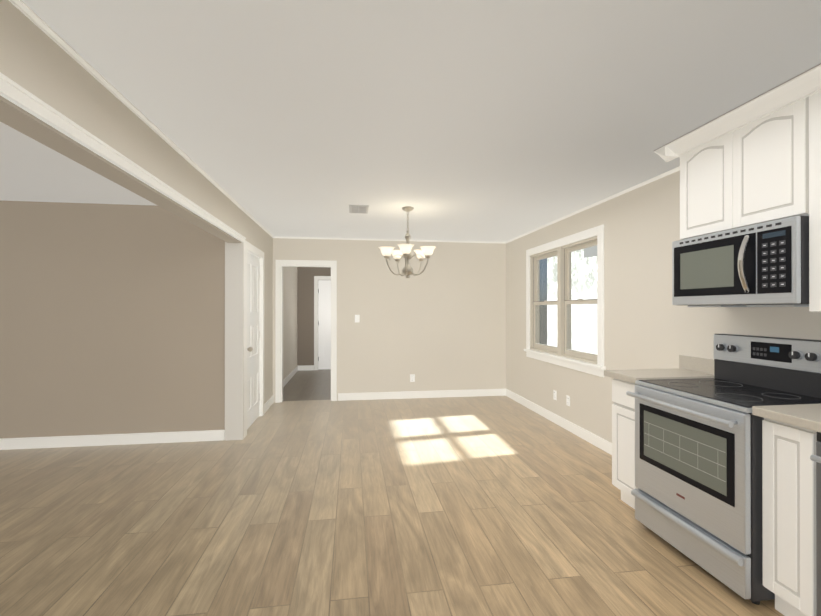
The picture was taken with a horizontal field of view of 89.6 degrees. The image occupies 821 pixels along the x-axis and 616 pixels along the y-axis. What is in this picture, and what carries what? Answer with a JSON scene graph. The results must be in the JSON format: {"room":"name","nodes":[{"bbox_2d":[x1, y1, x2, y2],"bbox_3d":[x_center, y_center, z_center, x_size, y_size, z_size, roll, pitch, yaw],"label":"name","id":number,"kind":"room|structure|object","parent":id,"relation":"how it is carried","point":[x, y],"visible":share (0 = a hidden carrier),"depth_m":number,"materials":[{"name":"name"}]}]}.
{"room":"kitchen","nodes":[
{"label":"kitchen","id":0,"kind":"room"},
{"bbox_2d":[0,200,224,437],"bbox_3d":[-4.066,0.166,4.108,4.338,2.440,0.130,0,0,-8],"label":"wall","id":1,"kind":"structure","parent":0,"point":[112,318],"depth_m":4.19,"materials":[{"name":"paint"}]},
{"bbox_2d":[0,430,224,449],"bbox_3d":[-4.061,1.331,4.031,4.268,0.110,0.020,0,0,-8],"label":"baseboard","id":2,"kind":"structure","parent":1,"relation":"attached to","point":[172,437],"depth_m":4.17,"materials":[{"name":"white wood"}]},
{"bbox_2d":[0,0,272,403],"bbox_3d":[-1.735,0.165,3.584,0.130,2.440,5.023,0,0,-8],"label":"wall","id":3,"kind":"structure","parent":0,"point":[36,61],"depth_m":1.98,"materials":[{"name":"beige paint"}]},
{"bbox_2d":[0,72,263,440],"bbox_3d":[-1.685,0.315,3.211,0.193,2.140,4.390,0,0,-8],"label":"door frame","id":4,"kind":"structure","parent":3,"relation":"attached to","point":[15,117],"depth_m":2.76,"materials":[{"name":"paint"}]},
{"bbox_2d":[9,0,274,237],"bbox_3d":[-1.452,-1.046,2.145,0.022,0.022,7.958,0,0,-8],"label":"crown molding","id":5,"kind":"structure","parent":3,"relation":"attached to","point":[41,24],"depth_m":1.94,"materials":[{"name":"white wood"}]},
{"bbox_2d":[247,252,259,428],"bbox_3d":[-1.855,0.370,4.908,0.116,2.012,0.802,0,0,-8],"label":"closet door","id":6,"kind":"structure","parent":3,"relation":"in","point":[253,337],"depth_m":4.97,"materials":[{"name":"white wood"}]},
{"bbox_2d":[264,395,273,413],"bbox_3d":[-1.968,1.335,5.728,0.016,0.110,0.677,0,0,-8],"label":"baseboard","id":7,"kind":"structure","parent":3,"relation":"attached to","point":[267,405],"depth_m":5.69,"materials":[{"name":"white wood"}]},
{"bbox_2d":[283,267,296,379],"bbox_3d":[-2.375,0.174,7.713,0.130,2.440,3.072,0,0,-8],"label":"wall","id":8,"kind":"structure","parent":0,"point":[289,320],"depth_m":8.06,"materials":[{"name":"beige paint"}]},
{"bbox_2d":[283,366,299,386],"bbox_3d":[-2.303,1.339,7.731,0.020,0.110,3.052,0,0,-8],"label":"baseboard","id":9,"kind":"structure","parent":8,"relation":"attached to","point":[294,371],"depth_m":8.09,"materials":[{"name":"white wood"}]},
{"bbox_2d":[297,267,330,365],"bbox_3d":[-1.804,0.177,9.411,1.742,2.440,0.130,0,0,-8],"label":"wall","id":10,"kind":"structure","parent":0,"point":[305,315],"depth_m":9.27,"materials":[{"name":"paint"}]},
{"bbox_2d":[300,365,313,370],"bbox_3d":[-2.337,1.342,9.259,0.340,0.110,0.016,0,0,-8],"label":"baseboard","id":11,"kind":"structure","parent":10,"relation":"attached to","point":[305,367],"depth_m":9.26,"materials":[{"name":"white wood"}]},
{"bbox_2d":[314,276,330,369],"bbox_3d":[-1.679,0.339,9.353,0.980,2.115,0.020,0,0,-8],"label":"door frame","id":12,"kind":"structure","parent":10,"relation":"attached to","point":[316,278],"depth_m":9.28,"materials":[{"name":"white wood"}]},
{"bbox_2d":[318,280,330,369],"bbox_3d":[-1.677,0.379,9.344,0.802,2.012,0.116,0,0,-8],"label":"door","id":13,"kind":"structure","parent":10,"relation":"in","point":[324,324],"depth_m":9.33,"materials":[{"name":"white wood"}]},
{"bbox_2d":[273,238,505,402],"bbox_3d":[-0.261,0.171,6.398,3.844,2.440,0.130,0,0,-8],"label":"wall","id":14,"kind":"structure","parent":0,"point":[439,323],"depth_m":6.38,"materials":[{"name":"beige paint"}]},
{"bbox_2d":[275,260,336,402],"bbox_3d":[-1.554,0.341,6.202,0.885,2.100,0.150,0,0,-8],"label":"door frame","id":15,"kind":"structure","parent":14,"relation":"attached to","point":[280,264],"depth_m":6.14,"materials":[{"name":"white wood"}]},
{"bbox_2d":[355,315,359,321],"bbox_3d":[-0.805,0.161,6.246,0.072,0.116,0.016,0,0,-8],"label":"light switch","id":16,"kind":"object","parent":14,"relation":"attached to","point":[357,318],"visible":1,"depth_m":6.25,"materials":[{"name":"white plastic"}]},
{"bbox_2d":[275,236,504,243],"bbox_3d":[-0.257,-1.038,6.324,3.510,0.022,0.022,0,0,-8],"label":"crown molding","id":17,"kind":"structure","parent":14,"relation":"attached to","point":[275,236],"depth_m":6.31,"materials":[{"name":"white wood"}]},
{"bbox_2d":[410,374,414,381],"bbox_3d":[0.031,1.081,6.368,0.072,0.115,0.008,0,0,-8],"label":"outlet","id":18,"kind":"object","parent":14,"relation":"attached to","point":[412,377],"visible":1,"depth_m":6.37,"materials":[{"name":"white plastic"}]},
{"bbox_2d":[338,389,503,400],"bbox_3d":[0.197,1.336,6.385,2.595,0.110,0.020,0,0,-8],"label":"baseboard","id":19,"kind":"structure","parent":14,"relation":"attached to","point":[473,392],"depth_m":6.37,"materials":[{"name":"white wood"}]},
{"bbox_2d":[0,369,783,615],"bbox_3d":[-2.127,1.415,3.660,8.312,0.060,11.420,0,0,-8],"label":"floor","id":20,"kind":"structure","parent":0,"point":[480,506],"depth_m":2.64,"materials":[{"name":"brown wood"}]},
{"bbox_2d":[612,378,637,508],"bbox_3d":[1.756,0.938,2.857,0.586,0.892,0.330,0,0,-8],"label":"base cabinet","id":21,"kind":"object","parent":20,"relation":"on","point":[623,443],"visible":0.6,"depth_m":2.85,"materials":[{"name":"white wood"}]},
{"bbox_2d":[604,355,713,383],"bbox_3d":[1.734,0.419,2.866,0.627,0.140,0.352,0,0,-8],"label":"countertop","id":22,"kind":"structure","parent":21,"relation":"on","point":[691,367],"depth_m":2.86,"materials":[{"name":"stone"}]},
{"bbox_2d":[626,334,820,604],"bbox_3d":[1.763,0.775,2.304,0.710,1.215,0.756,0,0,-8],"label":"range","id":23,"kind":"object","parent":20,"relation":"on","point":[697,492],"visible":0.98,"depth_m":2.18,"materials":[{"name":"grey metal"}]},
{"bbox_2d":[762,418,816,615],"bbox_3d":[1.905,0.936,1.821,0.584,0.892,0.228,0,0,-8],"label":"base cabinet","id":24,"kind":"object","parent":20,"relation":"on","point":[789,513],"visible":1,"depth_m":1.77,"materials":[{"name":"white wood"}]},
{"bbox_2d":[810,432,820,615],"bbox_3d":[1.915,0.935,1.400,0.629,0.892,0.594,0,0,-8],"label":"dishwasher","id":25,"kind":"object","parent":20,"relation":"on","point":[816,458],"visible":0.91,"depth_m":1.65,"materials":[{"name":"grey metal"}]},
{"bbox_3d":[2.060,0.934,0.728,0.586,0.892,0.767,0,0,-8],"label":"base cabinet","id":26,"kind":"object","parent":20,"relation":"on","visible":0},
{"bbox_2d":[752,404,820,432],"bbox_3d":[1.981,0.416,1.139,0.627,0.140,1.602,0,0,-8],"label":"countertop","id":27,"kind":"structure","parent":26,"relation":"on","point":[806,416],"depth_m":1.77,"materials":[{"name":"stone"}]},
{"bbox_2d":[0,0,820,241],"bbox_3d":[-2.127,-1.085,3.665,8.312,0.060,11.420,0,0,-8],"label":"ceiling","id":28,"kind":"structure","parent":0,"point":[482,120],"depth_m":2.06,"materials":[{"name":"paint"}]},
{"bbox_2d":[349,205,368,213],"bbox_3d":[-0.550,-1.049,4.396,0.200,0.008,0.340,0,0,-8],"label":"ceiling vent","id":29,"kind":"object","parent":28,"relation":"in","point":[358,209],"visible":1,"depth_m":4.37,"materials":[{"name":"white metal"}]},
{"bbox_2d":[378,206,435,277],"bbox_3d":[-0.043,-0.682,4.336,0.589,0.742,0.598,0,0,-8],"label":"chandelier","id":30,"kind":"object","parent":28,"relation":"hanging from","point":[422,253],"visible":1,"depth_m":4.29,"materials":[{"name":"white glass"}]},
{"bbox_2d":[506,170,820,442],"bbox_3d":[2.150,0.164,2.657,0.130,2.440,7.958,0,0,-8],"label":"wall","id":31,"kind":"structure","parent":0,"point":[648,324],"depth_m":3.65,"materials":[{"name":"beige paint"}]},
{"bbox_2d":[553,390,556,400],"bbox_3d":[1.745,1.053,4.996,0.008,0.115,0.072,0,0,-8],"label":"outlet","id":32,"kind":"object","parent":31,"relation":"attached to","point":[554,395],"visible":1,"depth_m":4.99,"materials":[{"name":"white plastic"}]},
{"bbox_2d":[504,389,611,454],"bbox_3d":[1.765,1.333,4.830,0.016,0.110,3.543,0,0,-8],"label":"baseboard","id":33,"kind":"structure","parent":31,"relation":"attached to","point":[597,441],"depth_m":4.74,"materials":[{"name":"white wood"}]},
{"bbox_2d":[524,225,605,376],"bbox_3d":[1.800,-0.067,4.911,0.175,1.490,1.820,0,0,-8],"label":"double-hung window","id":34,"kind":"structure","parent":31,"relation":"in","point":[564,302],"depth_m":4.85,"materials":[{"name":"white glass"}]},
{"bbox_2d":[566,395,569,405],"bbox_3d":[1.788,1.053,4.691,0.008,0.115,0.072,0,0,-8],"label":"outlet","id":35,"kind":"object","parent":31,"relation":"attached to","point":[567,400],"visible":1,"depth_m":4.70,"materials":[{"name":"white plastic"}]},
{"bbox_2d":[505,166,679,243],"bbox_3d":[1.791,-1.042,4.628,0.022,0.022,3.958,0,0,-8],"label":"crown molding","id":36,"kind":"structure","parent":31,"relation":"attached to","point":[676,169],"depth_m":3.95,"materials":[{"name":"white wood"}]},
{"bbox_2d":[674,87,805,239],"bbox_3d":[1.962,-0.729,2.337,0.327,0.575,0.759,0,0,-8],"label":"upper cabinet","id":37,"kind":"object","parent":31,"relation":"attached to","point":[755,160],"depth_m":2.22,"materials":[{"name":"white wood"}]},
{"bbox_2d":[672,216,808,306],"bbox_3d":[1.903,-0.219,2.326,0.445,0.427,0.756,0,0,-8],"label":"over-the-range microwave","id":38,"kind":"object","parent":37,"relation":"attached to","point":[765,264],"visible":1,"depth_m":2.15,"materials":[{"name":"grey metal"}]},
{"bbox_2d":[802,79,820,311],"bbox_3d":[2.069,-0.499,1.589,0.327,1.038,0.863,0,0,-8],"label":"upper cabinet","id":39,"kind":"object","parent":31,"relation":"attached to","point":[813,93],"depth_m":1.90,"materials":[{"name":"white wood"}]},
{"label":"outside","id":40,"kind":"structure","parent":0,"visible":0},
{"bbox_2d":[547,246,596,353],"bbox_3d":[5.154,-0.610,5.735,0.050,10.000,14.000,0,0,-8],"label":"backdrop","id":41,"kind":"structure","parent":40,"point":[588,262],"depth_m":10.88,"materials":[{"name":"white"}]}
]}

